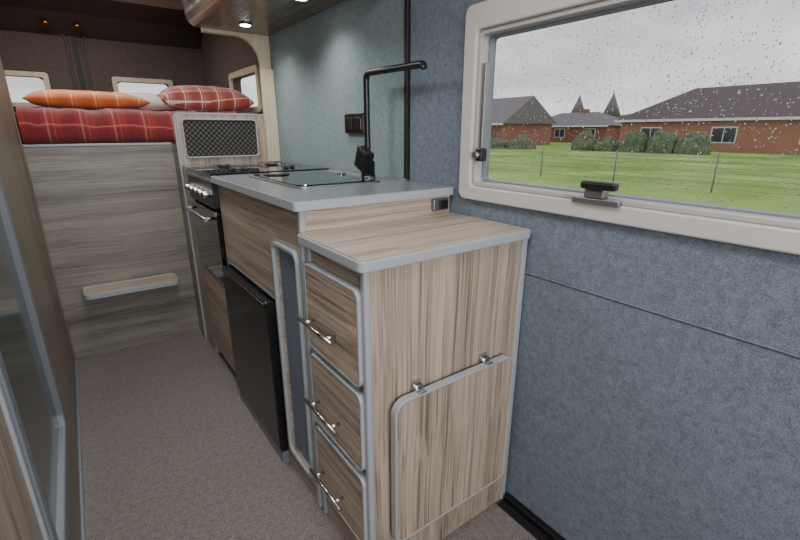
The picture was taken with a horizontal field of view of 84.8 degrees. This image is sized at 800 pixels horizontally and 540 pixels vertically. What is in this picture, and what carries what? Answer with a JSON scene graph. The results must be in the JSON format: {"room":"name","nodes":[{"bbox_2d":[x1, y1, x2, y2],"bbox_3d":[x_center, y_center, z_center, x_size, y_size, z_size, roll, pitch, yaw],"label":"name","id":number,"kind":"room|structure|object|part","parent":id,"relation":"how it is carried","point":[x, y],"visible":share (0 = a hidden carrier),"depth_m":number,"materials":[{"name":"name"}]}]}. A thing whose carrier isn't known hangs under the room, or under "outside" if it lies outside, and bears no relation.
{"room":"vehicle interior","nodes":[
{"label":"vehicle interior","id":0,"kind":"room"},
{"bbox_2d":[0,30,80,111],"bbox_3d":[-2.559,-0.647,2.798,1.055,1.740,0.040,-12,21,-34],"label":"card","id":1,"kind":"object","parent":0,"point":[19,51],"visible":0.2,"depth_m":2.77,"materials":[{"name":"brown fabric"}]},
{"bbox_2d":[4,70,50,106],"bbox_3d":[-2.371,-1.134,2.746,0.295,0.210,0.021,-12,21,-34],"label":"surround","id":2,"kind":"object","parent":1,"relation":"attached to","point":[43,75],"visible":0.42,"depth_m":2.75,"materials":[{"name":"plastic"}]},
{"bbox_2d":[59,34,76,89],"bbox_3d":[-2.544,-1.055,2.647,0.995,0.810,0.012,-12,21,-34],"label":"rib","id":3,"kind":"object","parent":1,"relation":"attached to","point":[62,35],"visible":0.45,"depth_m":2.85,"materials":[{"name":"grey"}]},
{"bbox_2d":[70,36,85,90],"bbox_3d":[-2.127,-0.741,3.094,0.028,1.740,0.046,-12,21,-34],"label":"seal","id":4,"kind":"object","parent":1,"relation":"attached to","point":[73,38],"visible":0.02,"depth_m":2.88,"materials":[{"name":"black rubber"}]},
{"bbox_2d":[76,37,205,91],"bbox_3d":[-1.790,-0.815,3.330,0.825,1.740,0.040,-12,21,-34],"label":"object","id":5,"kind":"object","parent":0,"point":[106,59],"visible":0.26,"depth_m":3.06,"materials":[{"name":"brown fabric"}]},
{"bbox_2d":[81,36,201,90],"bbox_3d":[-1.775,-1.224,3.178,0.765,0.810,0.012,-12,21,-34],"label":"rib","id":6,"kind":"object","parent":5,"relation":"attached to","point":[82,37],"visible":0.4,"depth_m":2.90,"materials":[{"name":"grey"}]},
{"bbox_2d":[112,77,172,91],"bbox_3d":[-1.818,-1.255,3.128,0.380,0.210,0.021,-12,21,-34],"label":"surround","id":7,"kind":"object","parent":5,"relation":"attached to","point":[115,80],"visible":0.59,"depth_m":3.07,"materials":[{"name":"plastic"}]},
{"bbox_2d":[114,0,184,10],"bbox_3d":[-0.734,-1.040,0.732,1.940,0.040,5.100,-12,21,-34],"label":"ceiling","id":8,"kind":"structure","parent":0,"point":[177,4],"depth_m":2.70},
{"bbox_2d":[0,0,200,48],"bbox_3d":[-2.127,-1.522,2.597,1.800,0.170,0.350,-12,21,-34],"label":"overhead cabinet","id":9,"kind":"object","parent":8,"relation":"attached to","point":[111,20],"visible":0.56,"depth_m":2.78,"materials":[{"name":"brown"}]},
{"bbox_2d":[41,17,50,28],"bbox_3d":[-2.178,-1.520,2.688,0.052,0.083,0.131,-12,21,-34],"label":"reading lamp","id":10,"kind":"object","parent":9,"relation":"attached to","point":[45,24],"visible":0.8,"depth_m":2.66,"materials":[{"name":"gold metal"}]},
{"bbox_2d":[73,21,82,31],"bbox_3d":[-2.048,-1.548,2.777,0.052,0.083,0.131,-12,21,-34],"label":"reading lamp","id":11,"kind":"object","parent":9,"relation":"attached to","point":[77,27],"visible":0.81,"depth_m":2.75,"materials":[{"name":"gold metal"}]},
{"bbox_2d":[182,0,343,35],"bbox_3d":[-0.498,-1.148,1.622,0.416,0.288,1.150,-12,21,-34],"label":"locker","id":12,"kind":"object","parent":8,"relation":"attached to","point":[266,17],"visible":1,"depth_m":1.82,"materials":[{"name":"laminate"}]},
{"bbox_2d":[239,22,251,26],"bbox_3d":[-0.696,-1.103,1.971,0.056,0.008,0.056,-12,21,-34],"label":"recessed light","id":13,"kind":"object","parent":12,"relation":"attached to","point":[244,24],"visible":1,"depth_m":1.96,"materials":[{"name":"silver metal"}]},
{"bbox_2d":[200,33,262,113],"bbox_3d":[-1.071,-0.768,2.997,0.050,1.850,1.340,-12,21,-34],"label":"lining","id":14,"kind":"object","parent":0,"point":[222,55],"visible":0.16,"depth_m":2.88,"materials":[{"name":"brown fabric"}]},
{"bbox_2d":[228,65,262,112],"bbox_3d":[-0.941,-1.077,2.649,0.018,0.250,0.540,-12,21,-34],"label":"surround","id":15,"kind":"object","parent":14,"relation":"attached to","point":[254,68],"visible":0.73,"depth_m":2.51,"materials":[{"name":"plastic"}]},
{"bbox_2d":[259,69,280,161],"bbox_3d":[-0.686,-0.810,2.318,0.066,0.458,0.030,-12,21,-34],"label":"trim","id":16,"kind":"structure","parent":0,"point":[267,82],"depth_m":2.30,"materials":[{"name":"beige wood"}]},
{"bbox_2d":[77,331,536,539],"bbox_3d":[-0.734,0.766,1.305,1.940,0.050,5.100,-12,21,-34],"label":"floor","id":17,"kind":"structure","parent":0,"point":[171,447],"depth_m":1.52,"materials":[{"name":"carpet"}]},
{"bbox_2d":[0,57,85,539],"bbox_3d":[-1.231,-0.069,0.800,0.755,1.848,2.384,-12,21,-34],"label":"wardrobe","id":18,"kind":"object","parent":17,"relation":"on","point":[21,517],"depth_m":1.28,"materials":[{"name":"laminate"}]},
{"bbox_3d":[-0.670,-0.023,0.655,0.016,1.848,0.015,-12,21,-34],"label":"trim","id":19,"kind":"part","parent":18,"relation":"part of","materials":[{"name":"grey"}]},
{"bbox_2d":[0,213,58,529],"bbox_3d":[-0.869,-0.166,0.882,0.010,1.458,0.553,-12,21,-34],"label":"mirror","id":20,"kind":"object","parent":18,"relation":"attached to","point":[19,350],"visible":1,"depth_m":1.03,"materials":[{"name":"grey mirror"}]},
{"bbox_3d":[-0.864,-0.164,0.886,0.030,1.533,0.627,-12,21,-34],"label":"frame","id":21,"kind":"part","parent":18,"relation":"part of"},
{"bbox_3d":[-1.628,-0.424,1.918,0.008,1.848,0.018,-12,21,-34],"label":"trim","id":22,"kind":"part","parent":18,"relation":"part of","materials":[{"name":"laminate"}]},
{"bbox_3d":[-0.931,0.742,1.283,0.012,0.010,2.350,-12,21,-34],"label":"floor trim","id":23,"kind":"part","parent":18,"relation":"part of","materials":[{"name":"grey"}]},
{"bbox_2d":[14,106,256,359],"bbox_3d":[-1.843,-0.301,2.572,1.800,1.219,1.240,-12,21,-34],"label":"bed","id":24,"kind":"object","parent":17,"relation":"on","point":[105,183],"visible":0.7,"depth_m":2.16,"materials":[{"name":"laminate"}]},
{"bbox_3d":[-1.854,-0.785,2.435,1.800,0.132,1.140,-12,21,-34],"label":"mattress","id":25,"kind":"part","parent":24,"relation":"part of","materials":[{"name":"red fabric"}]},
{"bbox_2d":[22,89,149,109],"bbox_3d":[-1.722,-0.934,2.411,0.560,0.110,0.419,-14,22,-37],"label":"pillow","id":26,"kind":"object","parent":24,"relation":"on","point":[77,99],"visible":0.89,"depth_m":2.27,"materials":[{"name":"orange fabric"}]},
{"bbox_3d":[-1.400,-0.590,2.062,0.585,0.012,0.025,-12,21,-34],"label":"deck trim","id":27,"kind":"part","parent":24,"relation":"part of","materials":[{"name":"grey"}]},
{"bbox_2d":[83,273,178,299],"bbox_3d":[-1.347,0.095,2.213,0.410,0.060,0.150,-12,21,-34],"label":"step","id":28,"kind":"structure","parent":24,"relation":"attached to","point":[169,279],"depth_m":2.18,"materials":[{"name":"grey wood"}]},
{"bbox_3d":[-1.387,0.063,2.260,0.400,0.028,0.014,-12,21,-34],"label":"hinge rail","id":29,"kind":"part","parent":28,"relation":"part of","materials":[{"name":"grey"}]},
{"bbox_2d":[16,106,256,143],"bbox_3d":[-1.543,-0.867,2.620,1.060,0.171,1.239,-12,21,-34],"label":"blanket","id":30,"kind":"object","parent":24,"relation":"on","point":[45,125],"depth_m":2.02,"materials":[{"name":"red fabric"}]},
{"bbox_2d":[117,92,177,110],"bbox_3d":[-1.671,-1.068,2.796,0.500,0.130,0.359,-15,23,-39],"label":"pillow","id":31,"kind":"object","parent":24,"relation":"on","point":[156,104],"visible":0.3,"depth_m":2.72,"materials":[{"name":"beige fabric"}]},
{"bbox_2d":[157,85,254,111],"bbox_3d":[-1.128,-0.989,2.534,0.480,0.156,0.397,-10,20,-29],"label":"pillow","id":32,"kind":"object","parent":24,"relation":"on","point":[197,98],"visible":0.88,"depth_m":2.40,"materials":[{"name":"red fabric"}]},
{"bbox_2d":[172,112,276,338],"bbox_3d":[-0.881,-0.228,2.395,0.498,1.185,0.022,-12,21,-34],"label":"panel","id":33,"kind":"object","parent":17,"relation":"on","point":[177,117],"visible":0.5,"depth_m":2.23,"materials":[{"name":"grey"}]},
{"bbox_2d":[181,118,258,157],"bbox_3d":[-0.900,-0.667,2.218,0.364,0.186,0.012,-12,21,-34],"label":"pocket","id":34,"kind":"object","parent":33,"relation":"attached to","point":[202,138],"visible":1,"depth_m":2.21,"materials":[{"name":"grey fabric"}]},
{"bbox_2d":[221,264,289,462],"bbox_3d":[-0.361,0.285,1.750,0.488,0.598,0.501,-12,21,-34],"label":"refrigerator","id":35,"kind":"object","parent":17,"relation":"on","point":[252,317],"visible":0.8,"depth_m":1.53,"materials":[{"name":"black metal"}]},
{"bbox_3d":[-0.392,0.360,1.429,0.035,0.548,0.004,-12,21,-34],"label":"door edge trim","id":36,"kind":"part","parent":35,"relation":"part of","materials":[{"name":"black"}]},
{"bbox_2d":[172,145,453,507],"bbox_3d":[-0.501,0.009,1.907,0.514,1.030,1.569,-12,21,-34],"label":"base cabinet","id":37,"kind":"object","parent":17,"relation":"on","point":[262,220],"visible":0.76,"depth_m":1.31,"materials":[{"name":"laminate"}]},
{"bbox_2d":[182,161,284,170],"bbox_3d":[-0.813,-0.520,2.207,0.487,0.023,0.192,-12,21,-34],"label":"countertop","id":38,"kind":"structure","parent":37,"relation":"on","point":[184,168],"depth_m":2.19,"materials":[{"name":"grey"}]},
{"bbox_2d":[201,28,270,69],"bbox_3d":[-0.807,-1.008,2.205,0.318,0.412,0.035,-12,21,-34],"label":"arch","id":39,"kind":"object","parent":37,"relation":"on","point":[259,43],"visible":0.55,"depth_m":2.21,"materials":[{"name":"laminate"}]},
{"bbox_3d":[-0.527,0.025,1.543,0.016,0.005,0.508,-12,21,-34],"label":"trim","id":40,"kind":"part","parent":37,"relation":"part of","materials":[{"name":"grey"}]},
{"bbox_2d":[184,162,328,282],"bbox_3d":[-0.650,-0.244,1.998,0.532,0.456,0.442,-12,21,-34],"label":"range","id":41,"kind":"object","parent":37,"relation":"in","point":[206,207],"visible":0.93,"depth_m":1.83,"materials":[{"name":"black"}]},
{"bbox_3d":[-0.861,-0.238,1.842,0.014,0.014,0.370,-12,21,-34],"label":"handle","id":42,"kind":"part","parent":41,"relation":"part of","materials":[{"name":"silver metal"}]},
{"bbox_3d":[-0.802,-0.313,1.763,0.025,0.032,0.032,-12,21,-34],"label":"knob","id":43,"kind":"part","parent":41,"relation":"part of","materials":[{"name":"silver metal"}]},
{"bbox_3d":[-0.836,-0.265,1.851,0.006,0.015,0.432,-12,21,-34],"label":"door trim","id":44,"kind":"part","parent":41,"relation":"part of","materials":[{"name":"silver metal"}]},
{"bbox_3d":[-0.820,-0.335,1.841,0.040,0.100,0.432,-12,21,-34],"label":"control panel","id":45,"kind":"part","parent":41,"relation":"part of","materials":[{"name":"black"}]},
{"bbox_3d":[-0.756,-0.294,1.703,0.025,0.032,0.032,-12,21,-34],"label":"knob","id":46,"kind":"part","parent":41,"relation":"part of","materials":[{"name":"silver metal"}]},
{"bbox_3d":[-0.819,-0.135,1.905,0.037,0.295,0.432,-12,21,-34],"label":"door","id":47,"kind":"part","parent":41,"relation":"part of","materials":[{"name":"black glass"}]},
{"bbox_3d":[-0.315,0.277,1.293,0.012,0.720,0.181,-12,21,-34],"label":"slot frame","id":48,"kind":"part","parent":37,"relation":"part of","materials":[{"name":"grey"}]},
{"bbox_3d":[-0.243,0.289,1.211,0.018,0.916,0.020,-12,21,-34],"label":"corner trim","id":49,"kind":"part","parent":37,"relation":"part of","materials":[{"name":"grey plastic"}]},
{"bbox_2d":[213,169,450,201],"bbox_3d":[-0.270,-0.290,1.479,0.504,0.022,0.772,-12,21,-34],"label":"countertop","id":50,"kind":"structure","parent":37,"relation":"on","point":[386,184],"depth_m":1.28,"materials":[{"name":"grey"}]},
{"bbox_2d":[249,171,379,187],"bbox_3d":[-0.310,-0.325,1.528,0.302,0.015,0.462,-12,21,-34],"label":"sink","id":51,"kind":"object","parent":50,"relation":"in","point":[301,179],"visible":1,"depth_m":1.47,"materials":[{"name":"black glass"}]},
{"bbox_2d":[354,60,426,177],"bbox_3d":[-0.037,-0.464,1.404,0.067,0.354,0.353,-12,21,-34],"label":"tap","id":52,"kind":"object","parent":50,"relation":"on","point":[364,162],"visible":0.87,"depth_m":1.49,"materials":[{"name":"black metal"}]},
{"bbox_3d":[-0.024,-0.490,1.389,0.021,0.294,0.328,-12,21,-34],"label":"spout","id":53,"kind":"part","parent":52,"relation":"part of","materials":[{"name":"black metal"}]},
{"bbox_2d":[431,197,448,210],"bbox_3d":[0.121,-0.197,1.312,0.058,0.036,0.018,-12,21,-34],"label":"socket","id":54,"kind":"object","parent":37,"relation":"attached to","point":[437,204],"visible":1,"depth_m":1.30,"materials":[{"name":"silver metal"}]},
{"bbox_2d":[297,212,530,539],"bbox_3d":[0.032,0.317,1.211,0.535,0.863,0.308,-12,21,-34],"label":"drawer unit","id":55,"kind":"object","parent":17,"relation":"on","point":[390,305],"visible":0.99,"depth_m":1.03,"materials":[{"name":"laminate"}]},
{"bbox_3d":[-0.226,0.334,1.200,0.009,0.838,0.014,-12,21,-34],"label":"rail trim","id":56,"kind":"part","parent":55,"relation":"part of","materials":[{"name":"grey plastic"}]},
{"bbox_3d":[-0.070,0.400,0.990,0.016,0.838,0.019,-12,21,-34],"label":"corner trim","id":57,"kind":"part","parent":55,"relation":"part of","materials":[{"name":"grey"}]},
{"bbox_2d":[391,352,513,539],"bbox_3d":[0.141,0.438,1.132,0.394,0.424,0.032,-12,21,-34],"label":"folding table","id":58,"kind":"object","parent":55,"relation":"attached to","point":[449,435],"visible":1,"depth_m":1.10,"materials":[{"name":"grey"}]},
{"bbox_3d":[0.037,0.261,1.012,0.022,0.014,0.008,-12,21,-34],"label":"hinge plate","id":59,"kind":"part","parent":58,"relation":"part of","materials":[{"name":"silver metal"}]},
{"bbox_3d":[0.215,0.222,1.135,0.022,0.014,0.008,-12,21,-34],"label":"hinge plate","id":60,"kind":"part","parent":58,"relation":"part of","materials":[{"name":"silver metal"}]},
{"bbox_3d":[0.317,0.316,1.254,0.019,0.838,0.019,-12,21,-34],"label":"wall trim","id":61,"kind":"part","parent":55,"relation":"part of","materials":[{"name":"grey"}]},
{"bbox_2d":[497,493,565,539],"bbox_3d":[0.915,0.951,0.602,0.022,0.022,1.990,-12,21,-34],"label":"trim","id":62,"kind":"structure","parent":17,"relation":"on","point":[512,501],"depth_m":1.28,"materials":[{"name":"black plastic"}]},
{"bbox_2d":[269,0,408,179],"bbox_3d":[-0.319,-0.454,2.007,0.050,1.850,1.225,-12,21,-34],"label":"backsplash","id":63,"kind":"structure","parent":0,"point":[319,62],"depth_m":1.76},
{"bbox_2d":[344,113,363,133],"bbox_3d":[-0.178,-0.570,1.705,0.017,0.075,0.140,-12,21,-34],"label":"wall socket","id":64,"kind":"object","parent":63,"relation":"attached to","point":[354,122],"visible":0.93,"depth_m":1.69,"materials":[{"name":"black plastic"}]},
{"bbox_2d":[345,118,351,130],"bbox_3d":[-0.204,-0.575,1.729,0.004,0.050,0.052,-12,21,-34],"label":"outlet","id":65,"kind":"object","parent":64,"relation":"attached to","point":[348,121],"depth_m":1.73,"materials":[{"name":"black plastic"}]},
{"bbox_2d":[354,117,360,130],"bbox_3d":[-0.163,-0.558,1.675,0.004,0.050,0.052,-12,21,-34],"label":"outlet","id":66,"kind":"object","parent":64,"relation":"attached to","point":[357,120],"depth_m":1.67,"materials":[{"name":"black"}]},
{"bbox_2d":[410,0,799,539],"bbox_3d":[0.791,0.010,0.548,0.050,1.850,2.513,-12,21,-34],"label":"lining","id":67,"kind":"object","parent":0,"point":[628,422],"visible":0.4,"depth_m":0.97,"materials":[{"name":"fabric"}]},
{"bbox_2d":[404,0,410,178],"bbox_3d":[0.028,-0.747,1.370,0.026,0.905,0.016,-12,21,-34],"label":"seal","id":68,"kind":"object","parent":67,"relation":"attached to","point":[407,3],"visible":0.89,"depth_m":1.41,"materials":[{"name":"black rubber"}]},
{"bbox_2d":[459,0,799,254],"bbox_3d":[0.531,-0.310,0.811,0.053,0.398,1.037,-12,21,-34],"label":"window frame","id":69,"kind":"structure","parent":67,"relation":"attached to","point":[485,34],"depth_m":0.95,"materials":[{"name":"grey plastic"}]},
{"bbox_2d":[472,63,608,198],"bbox_3d":[0.330,-0.348,1.042,0.044,0.308,0.392,-12,21,-34],"label":"window latch","id":70,"kind":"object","parent":69,"relation":"attached to","point":[589,193],"depth_m":1.17,"materials":[{"name":"silver metal"}]},
{"bbox_3d":[0.211,-0.316,1.204,0.020,0.018,0.018,-12,21,-34],"label":"stay knob","id":71,"kind":"part","parent":70,"relation":"part of","materials":[{"name":"silver metal"}]},
{"bbox_2d":[475,148,486,160],"bbox_3d":[0.224,-0.320,1.213,0.026,0.035,0.022,-12,21,-34],"label":"block","id":72,"kind":"object","parent":70,"relation":"attached to","point":[483,151],"visible":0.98,"depth_m":1.20,"materials":[{"name":"black plastic"}]},
{"bbox_3d":[0.229,-0.434,1.185,0.018,0.230,0.010,-12,21,-34],"label":"stay arm","id":73,"kind":"part","parent":70,"relation":"part of","materials":[{"name":"silver metal"}]},
{"bbox_2d":[580,180,618,191],"bbox_3d":[0.420,-0.178,0.924,0.020,0.018,0.080,-12,21,-34],"label":"catch lever","id":74,"kind":"object","parent":70,"relation":"attached to","point":[585,184],"visible":1,"depth_m":0.91,"materials":[{"name":"black plastic"}]},
{"bbox_3d":[0.420,-0.178,0.924,0.020,0.018,0.080,-12,21,-34],"label":"lever","id":75,"kind":"part","parent":74,"relation":"part of","materials":[{"name":"black plastic"}]},
{"bbox_2d":[571,195,621,207],"bbox_3d":[0.424,-0.149,0.949,0.016,0.014,0.110,-12,21,-34],"label":"plate","id":76,"kind":"object","parent":69,"relation":"attached to","point":[575,198],"depth_m":0.94,"materials":[{"name":"beige plastic"}]},
{"bbox_2d":[481,0,799,218],"bbox_3d":[0.541,-0.313,0.821,0.025,0.374,1.013,-12,21,-34],"label":"gasket","id":77,"kind":"object","parent":69,"relation":"attached to","point":[493,39],"visible":0.99,"depth_m":1.00,"materials":[{"name":"grey rubber"}]},
{"bbox_2d":[525,272,799,357],"bbox_3d":[0.769,0.189,0.588,0.004,0.002,2.513,-12,21,-34],"label":"lining lap","id":78,"kind":"object","parent":67,"relation":"attached to","point":[525,272],"visible":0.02,"depth_m":0.87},
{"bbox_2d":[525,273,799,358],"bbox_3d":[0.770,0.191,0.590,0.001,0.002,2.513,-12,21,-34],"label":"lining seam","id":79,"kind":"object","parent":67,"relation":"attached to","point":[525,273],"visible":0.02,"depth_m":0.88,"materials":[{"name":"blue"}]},
{"label":"outside","id":80,"kind":"structure","parent":0,"visible":0},
{"bbox_2d":[489,142,799,214],"bbox_3d":[36.847,-13.834,49.539,280.000,0.001,280.000,-12,21,-34],"label":"lawn","id":81,"kind":"structure","parent":80,"point":[747,201],"depth_m":19.01,"materials":[{"name":"green plant"}]},
{"bbox_2d":[490,137,508,148],"bbox_3d":[10.696,-13.971,48.048,2.886,1.140,2.914,-12,21,-34],"label":"bush","id":82,"kind":"object","parent":81,"relation":"on","point":[495,140],"visible":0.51,"depth_m":47.05,"materials":[{"name":"green plant"}]},
{"bbox_2d":[506,134,535,149],"bbox_3d":[12.568,-13.325,45.468,2.866,1.469,3.139,-12,21,-34],"label":"bush","id":83,"kind":"object","parent":81,"relation":"on","point":[519,144],"visible":0.85,"depth_m":44.69,"materials":[{"name":"green plant"}]},
{"bbox_2d":[491,96,556,144],"bbox_3d":[11.795,-21.767,63.605,11.020,6.588,18.000,-12,21,-34],"label":"bungalow","id":84,"kind":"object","parent":81,"relation":"on","point":[524,104],"visible":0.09,"depth_m":56.54,"materials":[{"name":"red brick"}]},
{"bbox_2d":[571,94,583,112],"bbox_3d":[40.542,-35.058,100.031,3.800,9.888,3.800,-12,21,-34],"label":"tower","id":85,"kind":"structure","parent":81,"relation":"on","point":[579,104],"depth_m":98.57,"materials":[{"name":"grey"}]},
{"bbox_2d":[571,130,596,150],"bbox_3d":[18.152,-12.750,42.956,2.400,1.893,2.625,-12,21,-34],"label":"bush","id":86,"kind":"object","parent":81,"relation":"on","point":[575,144],"visible":0.73,"depth_m":42.27,"materials":[{"name":"green plant"}]},
{"bbox_2d":[550,109,620,142],"bbox_3d":[30.489,-24.685,74.949,11.020,5.288,17.000,-12,21,-34],"label":"bungalow","id":87,"kind":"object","parent":81,"relation":"on","point":[558,132],"visible":0.53,"depth_m":70.55,"materials":[{"name":"red brick"}]},
{"bbox_2d":[594,135,619,150],"bbox_3d":[19.630,-11.932,41.181,2.344,1.407,2.903,-12,21,-34],"label":"bush","id":88,"kind":"object","parent":81,"relation":"on","point":[605,139],"visible":0.71,"depth_m":40.48,"materials":[{"name":"green plant"}]},
{"bbox_2d":[603,91,620,117],"bbox_3d":[45.236,-33.099,93.857,3.800,9.888,3.800,-12,21,-34],"label":"tower","id":89,"kind":"structure","parent":81,"relation":"on","point":[613,102],"depth_m":92.39,"materials":[{"name":"grey"}]},
{"bbox_2d":[618,129,647,151],"bbox_3d":[20.956,-11.613,39.243,2.351,1.972,2.696,-12,21,-34],"label":"bush","id":90,"kind":"object","parent":81,"relation":"on","point":[629,141],"visible":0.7,"depth_m":38.51,"materials":[{"name":"green plant"}]},
{"bbox_2d":[489,147,799,195],"bbox_3d":[3.983,-5.166,20.306,0.050,1.138,37.250,-12,21,-34],"label":"wire fence","id":91,"kind":"object","parent":81,"relation":"on","point":[615,166],"visible":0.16,"depth_m":14.20,"materials":[{"name":"grey"}]},
{"bbox_3d":[5.802,-4.406,17.914,0.046,1.138,0.046,-4,18,-13],"label":"post","id":92,"kind":"part","parent":91,"relation":"part of","materials":[{"name":"grey"}]},
{"bbox_3d":[7.622,-3.647,15.521,0.046,1.138,0.046,11,20,30],"label":"post","id":93,"kind":"part","parent":91,"relation":"part of","materials":[{"name":"grey"}]},
{"bbox_3d":[9.441,-2.888,13.129,0.046,1.138,0.046,11,20,30],"label":"post","id":94,"kind":"part","parent":91,"relation":"part of","materials":[{"name":"grey"}]},
{"bbox_2d":[644,130,678,153],"bbox_3d":[22.346,-10.982,37.372,2.420,1.900,2.695,-12,21,-34],"label":"bush","id":95,"kind":"object","parent":81,"relation":"on","point":[669,146],"visible":0.77,"depth_m":36.70,"materials":[{"name":"green plant"}]},
{"bbox_2d":[673,131,711,154],"bbox_3d":[23.868,-10.365,35.548,2.451,1.828,2.783,-12,21,-34],"label":"bush","id":96,"kind":"object","parent":81,"relation":"on","point":[693,140],"visible":0.9,"depth_m":34.87,"materials":[{"name":"green plant"}]},
{"bbox_2d":[614,81,799,153],"bbox_3d":[36.376,-12.957,36.178,11.020,6.388,32.500,-12,21,-34],"label":"bungalow","id":97,"kind":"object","parent":81,"relation":"on","point":[786,140],"visible":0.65,"depth_m":38.76,"materials":[{"name":"brick"}]}
]}

